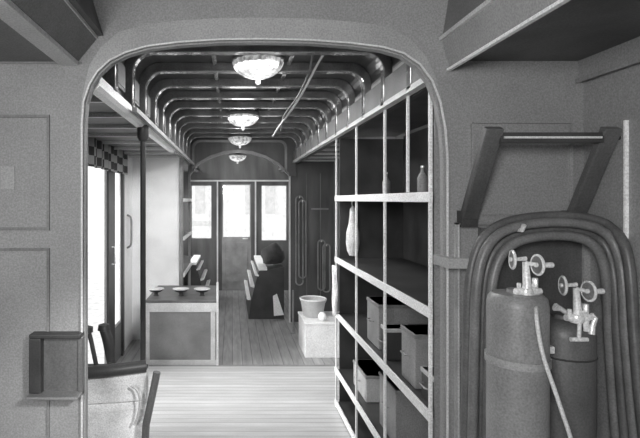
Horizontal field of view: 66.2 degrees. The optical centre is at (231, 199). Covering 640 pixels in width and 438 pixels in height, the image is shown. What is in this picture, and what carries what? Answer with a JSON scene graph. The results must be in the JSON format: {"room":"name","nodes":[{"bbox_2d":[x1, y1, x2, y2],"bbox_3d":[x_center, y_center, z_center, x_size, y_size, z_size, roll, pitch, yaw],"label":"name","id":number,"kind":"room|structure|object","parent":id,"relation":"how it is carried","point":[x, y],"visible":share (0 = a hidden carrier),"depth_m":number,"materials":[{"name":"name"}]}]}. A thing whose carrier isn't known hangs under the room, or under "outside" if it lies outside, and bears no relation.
{"room":"vehicle interior","nodes":[
{"label":"vehicle interior","id":0,"kind":"room"},
{"bbox_2d":[0,19,54,61],"bbox_3d":[-0.905,-0.543,0.265,0.590,0.034,3.130,0,0,0],"label":"ceiling","id":1,"kind":"structure","parent":0,"point":[14,47],"depth_m":1.68,"materials":[{"name":"grey paint"}]},
{"bbox_2d":[104,156,132,363],"bbox_3d":[-1.150,0.555,3.630,0.020,2.090,9.860,0,0,0],"label":"wall","id":2,"kind":"structure","parent":0,"point":[128,179],"depth_m":5.19,"materials":[{"name":"grey paint"}]},
{"bbox_2d":[107,171,115,363],"bbox_3d":[-1.111,0.600,4.485,0.058,2.000,0.230,0,0,0],"label":"door","id":3,"kind":"structure","parent":2,"relation":"in","point":[111,249],"depth_m":4.46,"materials":[{"name":"black paint"}]},
{"bbox_2d":[115,172,120,327],"bbox_3d":[-1.151,0.475,4.765,0.018,1.550,0.330,0,0,0],"label":"window","id":4,"kind":"structure","parent":2,"relation":"in","point":[118,321],"depth_m":4.90,"materials":[{"name":"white glass"}]},
{"bbox_2d":[121,174,123,355],"bbox_3d":[-1.130,0.575,4.965,0.020,2.050,0.070,0,0,0],"label":"trim","id":5,"kind":"structure","parent":2,"relation":"attached to","point":[122,175],"depth_m":4.93,"materials":[{"name":"black paint"}]},
{"bbox_2d":[127,214,131,248],"bbox_3d":[-1.110,0.340,5.200,0.063,0.377,0.021,0,0,0],"label":"rail","id":6,"kind":"object","parent":2,"relation":"attached to","point":[128,215],"visible":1,"depth_m":5.19,"materials":[{"name":"grey metal"}]},
{"bbox_2d":[133,158,178,339],"bbox_3d":[-0.860,0.505,5.520,0.560,2.190,0.040,0,0,0],"label":"wall","id":7,"kind":"structure","parent":0,"point":[162,174],"depth_m":5.50,"materials":[{"name":"white paint"}]},
{"bbox_2d":[179,158,181,285],"bbox_3d":[-0.585,0.555,5.485,0.030,2.090,0.030,0,0,0],"label":"trim","id":8,"kind":"structure","parent":7,"relation":"attached to","point":[180,159],"depth_m":5.47,"materials":[{"name":"grey wood"}]},
{"bbox_2d":[116,290,351,437],"bbox_3d":[0.100,1.630,3.630,2.600,0.060,9.860,0,0,0],"label":"floor","id":9,"kind":"structure","parent":0,"point":[191,401],"depth_m":4.07,"materials":[{"name":"wood"}]},
{"bbox_2d":[88,323,160,437],"bbox_3d":[-0.698,1.120,2.479,0.754,0.962,0.348,0,0,8],"label":"chair","id":10,"kind":"object","parent":9,"relation":"on","point":[120,405],"visible":0.62,"depth_m":2.37,"materials":[{"name":"fabric"}]},
{"bbox_2d":[137,125,148,359],"bbox_3d":[-0.530,0.578,2.860,0.100,2.045,0.100,0,0,0],"label":"pole","id":11,"kind":"object","parent":9,"relation":"on","point":[142,132],"visible":0.88,"depth_m":2.85,"materials":[{"name":"grey metal"}]},
{"bbox_2d":[137,125,148,140],"bbox_3d":[-0.530,-0.398,2.860,0.068,0.095,0.068,0,0,0],"label":"socket","id":12,"kind":"object","parent":11,"relation":"attached to","point":[142,132],"depth_m":2.83,"materials":[{"name":"black paint"}]},
{"bbox_2d":[146,282,218,364],"bbox_3d":[-0.487,1.200,5.055,0.712,0.800,0.850,0,0,0],"label":"base cabinet","id":13,"kind":"object","parent":9,"relation":"on","point":[180,330],"visible":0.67,"depth_m":4.66,"materials":[{"name":"grey wood"}]},
{"bbox_2d":[146,285,215,302],"bbox_3d":[-0.497,0.988,5.070,0.692,0.025,0.820,0,0,0],"label":"countertop","id":14,"kind":"structure","parent":13,"relation":"on","point":[167,295],"depth_m":4.85,"materials":[{"name":"grey wood"}]},
{"bbox_2d":[148,287,163,295],"bbox_3d":[-0.776,0.938,4.900,0.168,0.074,0.168,0,0,0],"label":"metal bowl","id":15,"kind":"object","parent":14,"relation":"on","point":[155,290],"visible":1,"depth_m":4.87,"materials":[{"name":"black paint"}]},
{"bbox_2d":[173,287,188,295],"bbox_3d":[-0.521,0.938,4.900,0.168,0.074,0.168,0,0,0],"label":"metal bowl","id":16,"kind":"object","parent":14,"relation":"on","point":[180,290],"visible":1,"depth_m":4.87,"materials":[{"name":"black paint"}]},
{"bbox_2d":[194,287,209,295],"bbox_3d":[-0.306,0.938,4.900,0.168,0.074,0.168,0,0,0],"label":"metal bowl","id":17,"kind":"object","parent":14,"relation":"on","point":[201,290],"visible":1,"depth_m":4.88,"materials":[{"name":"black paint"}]},
{"bbox_2d":[182,160,191,284],"bbox_3d":[-0.845,0.555,6.100,0.580,2.090,1.040,0,0,0],"label":"storage rack","id":18,"kind":"object","parent":9,"relation":"on","point":[186,267],"visible":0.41,"depth_m":6.58,"materials":[{"name":"grey wood"}]},
{"bbox_2d":[183,255,209,284],"bbox_3d":[-0.609,1.250,7.470,0.502,0.700,0.960,0,0,0],"label":"slatted bench","id":19,"kind":"object","parent":9,"relation":"on","point":[198,274],"visible":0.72,"depth_m":7.10,"materials":[{"name":"black paint"}]},
{"bbox_2d":[149,365,338,365],"bbox_3d":[0.250,1.598,4.640,2.100,0.004,0.030,0,0,0],"label":"trim","id":20,"kind":"structure","parent":9,"relation":"on","point":[149,365],"depth_m":4.63,"materials":[{"name":"grey wood"}]},
{"bbox_2d":[244,255,283,318],"bbox_3d":[0.449,1.250,7.170,0.502,0.700,1.460,0,0,0],"label":"slatted bench","id":21,"kind":"object","parent":9,"relation":"on","point":[265,281],"visible":0.95,"depth_m":6.45,"materials":[{"name":"black paint"}]},
{"bbox_2d":[261,242,284,263],"bbox_3d":[0.582,0.746,6.750,0.338,0.297,0.380,0,0,0],"label":"bundle","id":22,"kind":"object","parent":21,"relation":"on","point":[273,253],"visible":1,"depth_m":6.61,"materials":[{"name":"grey fabric"}]},
{"bbox_2d":[273,294,283,315],"bbox_3d":[0.622,1.404,6.428,0.147,0.294,0.017,0,0,0],"label":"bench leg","id":23,"kind":"object","parent":21,"relation":"attached to","point":[278,311],"visible":1,"depth_m":6.42,"materials":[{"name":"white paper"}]},
{"bbox_2d":[290,290,295,333],"bbox_3d":[0.731,1.340,5.750,0.060,0.520,0.060,0,0,0],"label":"pipe","id":24,"kind":"object","parent":9,"relation":"on","point":[292,332],"visible":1,"depth_m":5.74,"materials":[{"name":"grey metal"}]},
{"bbox_2d":[298,311,338,357],"bbox_3d":[1.018,1.420,5.100,0.573,0.360,0.500,0,0,0],"label":"chest","id":25,"kind":"object","parent":9,"relation":"on","point":[316,336],"visible":0.54,"depth_m":4.86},
{"bbox_2d":[299,295,326,317],"bbox_3d":[0.865,1.143,5.130,0.288,0.194,0.286,0,0,0],"label":"bucket","id":26,"kind":"object","parent":25,"relation":"on","point":[312,305],"visible":0.94,"depth_m":5.04,"materials":[{"name":"white plastic"}]},
{"bbox_2d":[318,312,326,320],"bbox_3d":[0.928,1.195,4.930,0.090,0.090,0.090,0,0,0],"label":"ball","id":27,"kind":"object","parent":25,"relation":"on","point":[322,316],"visible":1,"depth_m":4.90,"materials":[{"name":"white ceramic"}]},
{"bbox_2d":[335,93,439,437],"bbox_3d":[1.065,0.555,2.828,0.539,2.090,1.795,0,0,0],"label":"storage rack","id":28,"kind":"object","parent":9,"relation":"on","point":[399,230],"visible":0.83,"depth_m":3.33,"materials":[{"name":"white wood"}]},
{"bbox_2d":[332,265,337,315],"bbox_3d":[0.780,0.690,3.645,0.028,0.380,0.112,0,0,0],"label":"hanging cloth","id":29,"kind":"object","parent":28,"relation":"hanging from","point":[334,267],"visible":1,"depth_m":3.61,"materials":[{"name":"white fabric"}]},
{"bbox_2d":[353,359,382,401],"bbox_3d":[0.993,1.215,3.240,0.322,0.170,0.328,0,0,0],"label":"wooden crate","id":30,"kind":"object","parent":28,"relation":"on","point":[368,369],"visible":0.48,"depth_m":3.13,"materials":[{"name":"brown wood"}]},
{"bbox_2d":[382,172,389,193],"bbox_3d":[0.900,-0.092,2.800,0.044,0.140,0.044,0,0,0],"label":"bottle","id":31,"kind":"object","parent":28,"relation":"on","point":[387,179],"visible":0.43,"depth_m":2.78,"materials":[{"name":"grey glass"}]},
{"bbox_2d":[366,297,427,349],"bbox_3d":[0.988,0.738,2.900,0.332,0.260,0.248,0,0,0],"label":"wooden crate","id":32,"kind":"object","parent":28,"relation":"on","point":[397,312],"visible":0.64,"depth_m":2.78,"materials":[{"name":"grey wood"}]},
{"bbox_2d":[377,324,427,359],"bbox_3d":[0.958,0.783,2.650,0.292,0.170,0.108,0,0,0],"label":"equipment case","id":33,"kind":"object","parent":28,"relation":"on","point":[393,331],"visible":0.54,"depth_m":2.60,"materials":[{"name":"black paint"}]},
{"bbox_2d":[379,371,433,437],"bbox_3d":[0.993,1.150,2.660,0.322,0.300,0.288,0,0,0],"label":"wooden crate","id":34,"kind":"object","parent":28,"relation":"on","point":[403,419],"visible":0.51,"depth_m":2.52,"materials":[{"name":"grey wood"}]},
{"bbox_2d":[400,325,433,388],"bbox_3d":[0.968,0.743,2.290,0.312,0.250,0.188,0,0,0],"label":"wooden crate","id":35,"kind":"object","parent":28,"relation":"on","point":[414,351],"visible":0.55,"depth_m":2.23,"materials":[{"name":"grey wood"}]},
{"bbox_2d":[417,166,426,191],"bbox_3d":[0.900,-0.092,2.270,0.044,0.140,0.044,0,0,0],"label":"bottle","id":36,"kind":"object","parent":28,"relation":"on","point":[422,178],"visible":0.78,"depth_m":2.25,"materials":[{"name":"grey glass"}]},
{"bbox_2d":[419,366,433,407],"bbox_3d":[1.008,0.803,2.055,0.392,0.130,0.158,0,0,0],"label":"equipment case","id":37,"kind":"object","parent":28,"relation":"on","point":[424,369],"visible":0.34,"depth_m":2.08,"materials":[{"name":"black paint"}]},
{"bbox_2d":[484,249,553,437],"bbox_3d":[0.891,0.876,1.500,0.182,1.449,0.182,0,0,0],"label":"gas cylinder","id":38,"kind":"object","parent":9,"relation":"on","point":[517,381],"visible":0.98,"depth_m":1.43,"materials":[{"name":"silver metal"}]},
{"bbox_2d":[534,306,572,437],"bbox_3d":[0.969,0.784,1.416,0.190,0.962,0.084,0,0,0],"label":"gas hose","id":39,"kind":"object","parent":38,"relation":"attached to","point":[536,314],"visible":0.95,"depth_m":1.38,"materials":[{"name":"white rubber"}]},
{"bbox_2d":[550,276,604,437],"bbox_3d":[1.097,0.918,1.573,0.182,1.364,0.240,0,0,20],"label":"gas cylinder","id":40,"kind":"object","parent":9,"relation":"on","point":[573,340],"visible":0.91,"depth_m":1.52,"materials":[{"name":"black paint"}]},
{"bbox_2d":[569,324,588,341],"bbox_3d":[1.084,0.414,1.500,0.053,0.059,0.013,0,0,0],"label":"outlet","id":41,"kind":"object","parent":40,"relation":"attached to","point":[579,334],"depth_m":1.50,"materials":[{"name":"silver metal"}]},
{"bbox_2d":[588,313,597,334],"bbox_3d":[1.128,0.386,1.500,0.029,0.068,0.019,0,0,0],"label":"outlet","id":42,"kind":"object","parent":40,"relation":"attached to","point":[592,317],"depth_m":1.49,"materials":[{"name":"silver metal"}]},
{"bbox_2d":[183,154,288,289],"bbox_3d":[0.100,0.350,8.530,2.480,2.500,0.060,0,0,0],"label":"wall","id":43,"kind":"structure","parent":0,"point":[253,167],"depth_m":8.50,"materials":[{"name":"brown wood"}]},
{"bbox_2d":[191,184,212,239],"bbox_3d":[-0.540,0.212,8.520,0.407,0.992,0.040,0,0,0],"label":"window","id":44,"kind":"structure","parent":43,"relation":"in","point":[211,185],"depth_m":8.50,"materials":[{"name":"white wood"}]},
{"bbox_2d":[217,181,217,281],"bbox_3d":[-0.257,0.636,8.485,0.024,1.928,0.030,0,0,0],"label":"trim","id":45,"kind":"structure","parent":43,"relation":"attached to","point":[217,181],"depth_m":8.47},
{"bbox_2d":[222,184,250,289],"bbox_3d":[0.080,0.658,8.490,0.514,1.883,0.100,0,0,0],"label":"door","id":46,"kind":"structure","parent":43,"relation":"in","point":[236,251],"depth_m":8.49,"materials":[{"name":"grey wood"}]},
{"bbox_2d":[191,180,288,181],"bbox_3d":[0.124,-0.341,8.485,1.775,0.027,0.030,0,0,0],"label":"trim","id":47,"kind":"structure","parent":43,"relation":"attached to","point":[191,180],"depth_m":8.47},
{"bbox_2d":[255,181,255,254],"bbox_3d":[0.416,0.636,8.485,0.024,1.928,0.030,0,0,0],"label":"trim","id":48,"kind":"structure","parent":43,"relation":"attached to","point":[255,181],"depth_m":8.47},
{"bbox_2d":[260,184,287,241],"bbox_3d":[0.744,0.230,8.520,0.496,1.027,0.040,0,0,0],"label":"window","id":49,"kind":"structure","parent":43,"relation":"in","point":[261,185],"depth_m":8.50,"materials":[{"name":"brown wood"}]},
{"bbox_2d":[190,138,295,175],"bbox_3d":[0.142,-0.558,6.145,1.356,0.503,0.070,0,0,0],"label":"wall","id":50,"kind":"structure","parent":0,"point":[279,151],"depth_m":6.13,"materials":[{"name":"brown wood"}]},
{"bbox_2d":[132,107,196,167],"bbox_3d":[-0.487,-0.453,4.500,0.025,0.025,4.200,0,0,0],"label":"trim","id":51,"kind":"structure","parent":50,"relation":"attached to","point":[135,110],"depth_m":3.08,"materials":[{"name":"grey wood"}]},
{"bbox_2d":[88,45,433,171],"bbox_3d":[0.100,-0.654,5.180,2.600,0.372,6.640,0,0,0],"label":"ceiling","id":52,"kind":"structure","parent":0,"point":[194,88],"depth_m":3.19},
{"bbox_2d":[88,137,127,174],"bbox_3d":[-1.092,-0.372,4.149,0.034,0.225,1.602,0,0,0],"label":"curtain valance","id":53,"kind":"object","parent":52,"relation":"hanging from","point":[103,156],"visible":0.73,"depth_m":4.14,"materials":[{"name":"fabric"}]},
{"bbox_2d":[118,62,124,92],"bbox_3d":[-0.542,-0.605,2.295,0.016,0.130,0.250,0,0,0],"label":"window","id":54,"kind":"structure","parent":52,"relation":"attached to","point":[121,68],"depth_m":2.32,"materials":[{"name":"grey glass"}]},
{"bbox_2d":[135,80,138,106],"bbox_3d":[-0.542,-0.605,2.665,0.016,0.130,0.250,0,0,0],"label":"window","id":55,"kind":"structure","parent":52,"relation":"attached to","point":[136,82],"depth_m":2.71,"materials":[{"name":"grey glass"}]},
{"bbox_2d":[148,96,149,117],"bbox_3d":[-0.542,-0.605,3.035,0.016,0.130,0.250,0,0,0],"label":"window","id":56,"kind":"structure","parent":52,"relation":"attached to","point":[148,96],"depth_m":3.11,"materials":[{"name":"grey glass"}]},
{"bbox_2d":[157,107,158,126],"bbox_3d":[-0.542,-0.605,3.405,0.016,0.130,0.250,0,0,0],"label":"window","id":57,"kind":"structure","parent":52,"relation":"attached to","point":[157,107],"depth_m":3.49,"materials":[{"name":"grey glass"}]},
{"bbox_2d":[228,153,246,163],"bbox_3d":[0.089,-0.698,7.750,0.296,0.225,0.296,0,0,0],"label":"ceiling lamp","id":58,"kind":"object","parent":52,"relation":"hanging from","point":[237,157],"visible":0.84,"depth_m":7.65,"materials":[{"name":"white glass"}]},
{"bbox_2d":[228,134,251,147],"bbox_3d":[0.097,-0.717,5.800,0.296,0.186,0.296,0,0,0],"label":"ceiling lamp","id":59,"kind":"object","parent":52,"relation":"hanging from","point":[236,139],"visible":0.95,"depth_m":5.70,"materials":[{"name":"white glass"}]},
{"bbox_2d":[227,109,258,129],"bbox_3d":[0.099,-0.717,4.300,0.296,0.187,0.296,0,0,0],"label":"ceiling lamp","id":60,"kind":"object","parent":52,"relation":"hanging from","point":[242,118],"visible":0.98,"depth_m":4.21,"materials":[{"name":"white glass"}]},
{"bbox_2d":[231,54,284,84],"bbox_3d":[0.142,-0.721,2.630,0.296,0.179,0.296,0,0,0],"label":"ceiling lamp","id":61,"kind":"object","parent":52,"relation":"hanging from","point":[256,67],"visible":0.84,"depth_m":2.55,"materials":[{"name":"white glass"}]},
{"bbox_2d":[280,55,312,131],"bbox_3d":[0.400,-0.670,3.199,0.061,0.231,1.402,0,0,-2],"label":"cord","id":62,"kind":"object","parent":52,"relation":"hanging from","point":[311,60],"visible":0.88,"depth_m":2.94,"materials":[{"name":"rubber"}]},
{"bbox_2d":[272,55,323,136],"bbox_3d":[0.402,-0.666,3.348,0.057,0.241,1.707,0,0,-4],"label":"cord","id":63,"kind":"object","parent":52,"relation":"hanging from","point":[322,56],"visible":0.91,"depth_m":3.01,"materials":[{"name":"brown metal"}]},
{"bbox_2d":[355,93,361,101],"bbox_3d":[0.812,-0.605,3.035,0.016,0.130,0.250,0,0,0],"label":"window","id":64,"kind":"structure","parent":52,"relation":"attached to","point":[359,96],"depth_m":3.05,"materials":[{"name":"grey glass"}]},
{"bbox_2d":[371,77,380,88],"bbox_3d":[0.812,-0.605,2.665,0.016,0.130,0.250,0,0,0],"label":"window","id":65,"kind":"structure","parent":52,"relation":"attached to","point":[377,81],"depth_m":2.69,"materials":[{"name":"grey glass"}]},
{"bbox_2d":[392,60,403,71],"bbox_3d":[0.812,-0.605,2.295,0.016,0.130,0.250,0,0,0],"label":"window","id":66,"kind":"structure","parent":52,"relation":"attached to","point":[400,62],"depth_m":2.34,"materials":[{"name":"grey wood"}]},
{"bbox_2d":[0,0,582,437],"bbox_3d":[0.100,0.370,1.836,2.480,2.460,0.048,0,0,0],"label":"wall","id":67,"kind":"structure","parent":0,"point":[44,106],"depth_m":1.83,"materials":[{"name":"grey paint"}]},
{"bbox_2d":[0,166,14,188],"bbox_3d":[-0.854,-0.086,1.828,0.053,0.088,0.004,0,0,0],"label":"notice","id":68,"kind":"object","parent":67,"relation":"attached to","point":[7,173],"visible":1,"depth_m":1.83,"materials":[{"name":"grey paper"}]},
{"bbox_2d":[0,0,78,65],"bbox_3d":[-0.620,-0.520,0.265,0.070,0.016,3.130,0,0,0],"label":"trim","id":69,"kind":"structure","parent":67,"relation":"attached to","point":[11,14],"depth_m":1.48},
{"bbox_2d":[11,0,95,60],"bbox_3d":[-0.557,-0.576,0.265,0.085,0.092,3.130,0,0,0],"label":"trim","id":70,"kind":"structure","parent":67,"relation":"attached to","point":[56,18],"depth_m":1.55,"materials":[{"name":"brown wood"}]},
{"bbox_2d":[25,331,84,399],"bbox_3d":[-0.658,0.616,1.790,0.193,0.233,0.080,0,0,0],"label":"wall box","id":71,"kind":"object","parent":67,"relation":"attached to","point":[56,358],"visible":1,"depth_m":1.81,"materials":[{"name":"black paint"}]},
{"bbox_2d":[64,0,97,38],"bbox_3d":[-0.521,-0.621,0.265,0.018,0.015,3.130,0,0,0],"label":"trim","id":72,"kind":"structure","parent":67,"relation":"attached to","point":[68,3],"depth_m":1.63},
{"bbox_2d":[69,0,102,35],"bbox_3d":[-0.550,-0.743,0.265,0.120,0.235,3.130,0,0,0],"label":"trim","id":73,"kind":"structure","parent":67,"relation":"attached to","point":[86,9],"depth_m":1.69,"materials":[{"name":"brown wood"}]},
{"bbox_2d":[93,77,174,152],"bbox_3d":[-0.540,-0.458,3.110,0.050,0.055,2.480,0,0,0],"label":"trim","id":74,"kind":"structure","parent":67,"relation":"attached to","point":[103,90],"depth_m":2.28,"materials":[{"name":"white wood"}]},
{"bbox_2d":[433,255,468,268],"bbox_3d":[0.821,0.226,1.765,0.108,0.036,0.130,0,0,0],"label":"bracket","id":75,"kind":"object","parent":67,"relation":"attached to","point":[441,260],"visible":0.8,"depth_m":1.70,"materials":[{"name":"grey metal"}]},
{"bbox_2d":[443,0,485,33],"bbox_3d":[0.836,-0.740,0.265,0.068,0.240,3.130,0,0,0],"label":"ceiling","id":76,"kind":"structure","parent":67,"relation":"attached to","point":[457,10],"depth_m":1.73,"materials":[{"name":"grey paint"}]},
{"bbox_2d":[439,0,495,40],"bbox_3d":[0.795,-0.613,0.265,0.014,0.015,3.130,0,0,0],"label":"trim","id":77,"kind":"structure","parent":67,"relation":"attached to","point":[485,4],"depth_m":1.61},
{"bbox_2d":[442,0,570,68],"bbox_3d":[0.825,-0.555,0.265,0.050,0.110,3.130,0,0,0],"label":"trim","id":78,"kind":"structure","parent":67,"relation":"attached to","point":[501,16],"depth_m":1.52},
{"bbox_2d":[447,0,569,70],"bbox_3d":[0.825,-0.496,0.265,0.014,0.010,3.130,0,0,0],"label":"trim","id":79,"kind":"structure","parent":67,"relation":"attached to","point":[558,3],"depth_m":1.41,"materials":[{"name":"white ceramic"}]},
{"bbox_2d":[517,224,525,231],"bbox_3d":[0.992,0.096,1.726,0.016,0.030,0.207,0,0,0],"label":"hook","id":80,"kind":"object","parent":67,"relation":"attached to","point":[523,226],"visible":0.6,"depth_m":1.63,"materials":[{"name":"silver metal"}]},
{"bbox_2d":[482,231,619,437],"bbox_3d":[1.101,0.626,1.640,0.468,1.038,0.084,0,0,0],"label":"hose","id":81,"kind":"object","parent":80,"relation":"hanging from","point":[595,247],"visible":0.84,"depth_m":1.65,"materials":[{"name":"grey rubber"}]},
{"bbox_2d":[467,218,637,437],"bbox_3d":[1.075,0.586,1.600,0.522,1.049,0.165,0,0,0],"label":"hose","id":82,"kind":"object","parent":80,"relation":"hanging from","point":[496,236],"visible":0.88,"depth_m":1.65,"materials":[{"name":"grey rubber"}]},
{"bbox_2d":[478,227,628,437],"bbox_3d":[1.098,0.610,1.637,0.478,1.047,0.161,0,0,0],"label":"hose","id":83,"kind":"object","parent":80,"relation":"hanging from","point":[617,359],"visible":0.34,"depth_m":1.67,"materials":[{"name":"grey rubber"}]},
{"bbox_2d":[454,223,589,437],"bbox_3d":[1.121,0.843,1.812,0.548,1.514,0.035,0,0,0],"label":"panel","id":84,"kind":"object","parent":67,"relation":"attached to","point":[571,260],"visible":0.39,"depth_m":1.80,"materials":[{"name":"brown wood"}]},
{"bbox_2d":[457,127,621,226],"bbox_3d":[1.099,-0.075,1.722,0.483,0.350,0.216,0,0,0],"label":"rack","id":85,"kind":"object","parent":67,"relation":"attached to","point":[605,140],"visible":0.82,"depth_m":1.68,"materials":[{"name":"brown metal"}]},
{"bbox_2d":[291,162,333,321],"bbox_3d":[1.050,0.505,6.315,0.580,2.190,0.050,0,0,0],"label":"wall","id":86,"kind":"structure","parent":0,"point":[314,181],"depth_m":6.30,"materials":[{"name":"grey wood"}]},
{"bbox_2d":[289,176,290,321],"bbox_3d":[0.755,0.555,6.285,0.020,2.090,0.030,0,0,0],"label":"trim","id":87,"kind":"structure","parent":86,"relation":"attached to","point":[289,176],"depth_m":6.27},
{"bbox_2d":[295,195,303,285],"bbox_3d":[0.881,0.527,6.244,0.088,1.176,0.088,0,0,41],"label":"loop","id":88,"kind":"object","parent":86,"relation":"hanging from","point":[299,196],"visible":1,"depth_m":6.23,"materials":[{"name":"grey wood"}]},
{"bbox_2d":[298,199,306,278],"bbox_3d":[0.923,0.505,6.236,0.096,1.030,0.105,0,0,32],"label":"loop","id":89,"kind":"object","parent":86,"relation":"hanging from","point":[301,200],"visible":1,"depth_m":6.21,"materials":[{"name":"grey wood"}]},
{"bbox_2d":[311,208,328,209],"bbox_3d":[1.152,0.117,6.290,0.221,0.020,0.020,0,0,0],"label":"wall bar","id":90,"kind":"object","parent":86,"relation":"attached to","point":[311,208],"visible":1,"depth_m":6.28,"materials":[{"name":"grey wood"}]},
{"bbox_2d":[317,239,325,290],"bbox_3d":[1.167,0.845,6.244,0.088,0.669,0.088,0,0,41],"label":"loop","id":91,"kind":"object","parent":86,"relation":"hanging from","point":[320,240],"visible":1,"depth_m":6.23,"materials":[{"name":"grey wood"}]},
{"bbox_2d":[322,243,330,292],"bbox_3d":[1.234,0.881,6.236,0.096,0.641,0.105,0,0,32],"label":"loop","id":92,"kind":"object","parent":86,"relation":"hanging from","point":[326,244],"visible":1,"depth_m":6.21,"materials":[{"name":"grey wood"}]},
{"bbox_2d":[293,63,419,159],"bbox_3d":[0.795,-0.560,4.185,0.030,0.120,4.630,0,0,0],"label":"trim","id":93,"kind":"structure","parent":86,"relation":"attached to","point":[395,82],"depth_m":2.76,"materials":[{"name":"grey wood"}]},
{"bbox_2d":[293,78,425,162],"bbox_3d":[0.793,-0.487,4.185,0.037,0.025,4.630,0,0,0],"label":"trim","id":94,"kind":"structure","parent":86,"relation":"attached to","point":[419,84],"depth_m":2.65,"materials":[{"name":"grey metal"}]},
{"bbox_2d":[334,63,639,437],"bbox_3d":[1.370,0.530,3.630,0.060,2.140,9.860,0,0,0],"label":"wall","id":95,"kind":"structure","parent":0,"point":[610,99],"depth_m":1.71,"materials":[{"name":"grey paint"}]},
{"bbox_2d":[576,57,639,82],"bbox_3d":[1.315,-0.453,0.265,0.010,0.015,3.130,0,0,0],"label":"trim","id":96,"kind":"structure","parent":95,"relation":"attached to","point":[636,60],"depth_m":1.67,"materials":[{"name":"grey wood"}]},
{"bbox_2d":[578,36,639,81],"bbox_3d":[1.330,-0.490,0.265,0.020,0.080,3.130,0,0,0],"label":"trim","id":97,"kind":"structure","parent":95,"relation":"attached to","point":[629,50],"depth_m":1.67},
{"bbox_2d":[623,120,628,237],"bbox_3d":[1.334,-0.070,1.625,0.012,0.400,0.008,0,0,0],"label":"strip","id":98,"kind":"object","parent":95,"relation":"attached to","point":[625,122],"visible":0.86,"depth_m":1.62,"materials":[{"name":"white metal"}]},
{"bbox_2d":[469,0,639,60],"bbox_3d":[1.115,-0.545,0.265,0.570,0.030,3.130,0,0,0],"label":"ceiling","id":99,"kind":"structure","parent":0,"point":[577,30],"depth_m":1.54,"materials":[{"name":"grey paint"}]},
{"label":"outside","id":100,"kind":"structure","parent":0,"visible":0},
{"bbox_2d":[88,252,117,363],"bbox_3d":[0.000,2.625,20.000,60.000,0.050,80.000,0,0,0],"label":"ground","id":101,"kind":"structure","parent":100,"point":[95,259],"depth_m":12.67,"materials":[{"name":"white"}]},
{"bbox_2d":[88,166,285,251],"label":"window","id":102,"kind":"structure","parent":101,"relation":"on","point":[236,198],"depth_m":24.00,"materials":[{"name":"white glass"}]},
{"bbox_3d":[0.867,0.023,3.460,0.015,0.053,0.009,0,0,0],"label":"cord","id":103,"kind":"object","parent":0,"visible":0},
{"bbox_2d":[346,206,359,255],"bbox_3d":[0.870,0.225,3.460,0.096,0.360,0.096,0,0,0],"label":"flask","id":104,"kind":"object","parent":103,"relation":"hanging from","point":[350,234],"visible":0.83,"depth_m":3.43,"materials":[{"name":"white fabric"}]},
{"bbox_3d":[1.339,0.122,1.727,0.016,0.027,0.207,0,0,0],"label":"hook","id":105,"kind":"object","parent":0,"visible":0},
{"bbox_2d":[460,211,639,437],"bbox_3d":[1.071,0.586,1.598,0.531,1.094,0.238,0,0,0],"label":"hose","id":106,"kind":"object","parent":105,"relation":"hanging from","point":[629,266],"visible":0.7,"depth_m":1.68,"materials":[{"name":"grey rubber"}]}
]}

